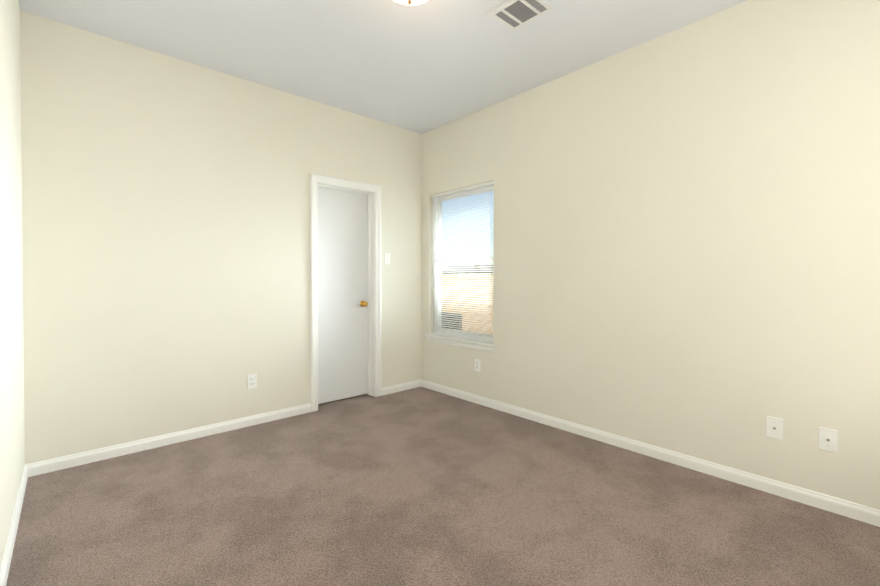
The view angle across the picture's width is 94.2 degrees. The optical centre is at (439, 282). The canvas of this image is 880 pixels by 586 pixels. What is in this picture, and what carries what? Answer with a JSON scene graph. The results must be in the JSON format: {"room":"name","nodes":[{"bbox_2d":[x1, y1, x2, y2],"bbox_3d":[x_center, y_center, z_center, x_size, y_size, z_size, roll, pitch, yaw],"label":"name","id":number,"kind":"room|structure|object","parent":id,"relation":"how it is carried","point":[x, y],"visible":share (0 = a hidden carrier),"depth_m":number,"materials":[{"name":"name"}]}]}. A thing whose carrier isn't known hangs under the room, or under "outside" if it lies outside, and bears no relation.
{"room":"empty bedroom","nodes":[
{"label":"empty bedroom","id":0,"kind":"room"},
{"bbox_2d":[0,0,24,568],"bbox_3d":[-1.246,-0.207,0.965,0.150,2.740,4.050,-1,1,-42],"label":"wall","id":1,"kind":"structure","parent":0,"point":[12,448],"depth_m":1.90,"materials":[{"name":"beige paint"}]},
{"bbox_2d":[0,463,31,585],"bbox_3d":[-1.187,1.125,1.034,0.013,0.076,3.750,-1,1,-42],"label":"baseboard","id":2,"kind":"structure","parent":1,"relation":"attached to","point":[27,472],"depth_m":1.84,"materials":[{"name":"white paint"}]},
{"bbox_2d":[20,10,420,463],"bbox_3d":[-1.339,-0.234,3.550,3.190,2.740,0.200,-1,1,-42],"label":"wall","id":3,"kind":"structure","parent":0,"point":[166,236],"depth_m":2.90,"materials":[{"name":"beige paint"}]},
{"bbox_2d":[32,403,310,475],"bbox_3d":[-1.782,1.103,3.018,1.741,0.076,0.013,-1,1,-42],"label":"baseboard","id":4,"kind":"structure","parent":3,"relation":"attached to","point":[59,463],"depth_m":2.85,"materials":[{"name":"white paint"}]},
{"bbox_2d":[247,374,256,388],"bbox_3d":[-1.502,0.787,3.270,0.070,0.115,0.010,-1,1,-42],"label":"outlet","id":5,"kind":"object","parent":3,"relation":"attached to","point":[251,381],"visible":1,"depth_m":3.27,"materials":[{"name":"white plastic"}]},
{"bbox_2d":[317,186,367,403],"bbox_3d":[-0.932,0.111,3.918,0.594,2.013,0.101,-1,1,-42],"label":"door","id":6,"kind":"structure","parent":3,"relation":"in","point":[342,294],"depth_m":3.93,"materials":[{"name":"white paint"}]},
{"bbox_2d":[310,173,380,411],"bbox_3d":[-0.911,0.081,3.896,0.742,2.101,0.168,-1,1,-42],"label":"door frame","id":7,"kind":"structure","parent":3,"relation":"attached to","point":[315,179],"depth_m":4.04,"materials":[{"name":"white paint"}]},
{"bbox_2d":[384,253,389,264],"bbox_3d":[-0.529,-0.245,4.139,0.070,0.115,0.018,-1,1,-42],"label":"toggle light switch","id":8,"kind":"object","parent":3,"relation":"attached to","point":[387,258],"visible":1,"depth_m":4.14,"materials":[{"name":"white plastic"}]},
{"bbox_2d":[381,380,419,395],"bbox_3d":[-0.408,1.090,4.266,0.487,0.076,0.013,-1,1,-42],"label":"baseboard","id":9,"kind":"structure","parent":3,"relation":"attached to","point":[413,384],"depth_m":4.25,"materials":[{"name":"white paint"}]},
{"bbox_2d":[18,0,746,133],"bbox_3d":[-0.066,-1.648,2.022,3.340,0.120,4.050,-1,1,-42],"label":"ceiling","id":10,"kind":"structure","parent":0,"point":[426,66],"depth_m":2.69,"materials":[{"name":"white paint"}]},
{"bbox_2d":[489,0,552,30],"bbox_3d":[0.473,-1.585,2.395,0.235,0.014,0.285,-1,1,-42],"label":"ceiling vent","id":11,"kind":"object","parent":10,"relation":"in","point":[513,15],"visible":1,"depth_m":2.40,"materials":[{"name":"white metal"}]},
{"bbox_3d":[-0.157,-1.511,2.110,0.346,0.156,0.346,-1,1,-42],"label":"flush-mount light fixture","id":12,"kind":"object","parent":10,"relation":"attached to","visible":0},
{"bbox_2d":[394,0,427,5],"bbox_3d":[-0.157,-1.515,2.110,0.330,0.088,0.330,-1,1,-42],"label":"shade","id":13,"kind":"object","parent":12,"relation":"attached to","point":[413,2],"visible":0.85,"depth_m":2.17,"materials":[{"name":"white glass"}]},
{"bbox_2d":[6,387,879,585],"bbox_3d":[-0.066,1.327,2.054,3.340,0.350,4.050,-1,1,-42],"label":"floor carpet","id":14,"kind":"object","parent":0,"point":[420,486],"visible":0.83,"depth_m":2.03,"materials":[{"name":"brown carpet"}]},
{"bbox_2d":[421,0,879,509],"bbox_3d":[1.165,-0.229,3.055,0.150,2.740,3.900,-1,1,-42],"label":"wall","id":15,"kind":"structure","parent":0,"point":[686,239],"depth_m":2.48,"materials":[{"name":"beige paint"}]},
{"bbox_2d":[425,185,496,352],"bbox_3d":[0.229,-0.152,4.058,0.186,1.555,0.974,-1,1,-42],"label":"window","id":16,"kind":"structure","parent":15,"relation":"in","point":[466,342],"depth_m":4.14,"materials":[{"name":"white plastic"}]},
{"bbox_2d":[431,181,493,342],"bbox_3d":[0.205,-0.194,4.036,0.050,1.466,0.872,-1,1,-42],"label":"window blind","id":17,"kind":"object","parent":16,"relation":"attached to","point":[486,184],"visible":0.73,"depth_m":4.00,"materials":[{"name":"plastic"}]},
{"bbox_2d":[475,359,479,371],"bbox_3d":[0.351,0.773,3.842,0.010,0.115,0.070,-1,1,-42],"label":"outlet","id":18,"kind":"object","parent":15,"relation":"attached to","point":[477,364],"visible":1,"depth_m":3.84,"materials":[{"name":"white plastic"}]},
{"bbox_2d":[420,379,879,526],"bbox_3d":[1.054,1.103,3.070,0.013,0.076,3.750,-1,1,-42],"label":"baseboard","id":19,"kind":"structure","parent":15,"relation":"attached to","point":[856,511],"depth_m":2.51,"materials":[{"name":"white paint"}]},
{"bbox_2d":[766,416,782,439],"bbox_3d":[1.817,0.790,2.224,0.016,0.115,0.070,-1,1,-42],"label":"outlet","id":20,"kind":"object","parent":15,"relation":"attached to","point":[774,427],"visible":1,"depth_m":2.23,"materials":[{"name":"white plastic"}]},
{"bbox_2d":[819,427,837,452],"bbox_3d":[1.960,0.793,2.067,0.016,0.115,0.070,-1,1,-42],"label":"outlet","id":21,"kind":"object","parent":15,"relation":"attached to","point":[828,439],"visible":1,"depth_m":2.07,"materials":[{"name":"white plastic"}]},
{"label":"outside","id":22,"kind":"structure","parent":0,"visible":0},
{"bbox_3d":[1.015,1.365,19.422,52.000,0.100,52.000,-1,1,-42],"label":"lawn","id":23,"kind":"structure","parent":22,"visible":0},
{"bbox_2d":[442,312,461,329],"bbox_3d":[-0.050,1.036,8.992,0.760,0.782,0.760,-1,1,-42],"label":"condenser","id":24,"kind":"object","parent":23,"relation":"on","point":[451,321],"depth_m":8.79,"materials":[{"name":"grey metal"}]},
{"bbox_2d":[442,273,492,333],"bbox_3d":[0.490,0.568,11.595,0.107,1.662,13.134,-1,1,-42],"label":"fence","id":25,"kind":"object","parent":23,"relation":"on","point":[454,287],"depth_m":11.12,"materials":[{"name":"brown wood"}]},
{"bbox_2d":[442,264,492,274],"bbox_3d":[2.509,0.388,14.013,3.850,1.970,12.800,-1,1,-42],"label":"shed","id":26,"kind":"object","parent":23,"relation":"on","point":[459,272],"depth_m":13.28,"materials":[{"name":"white"}]}
]}

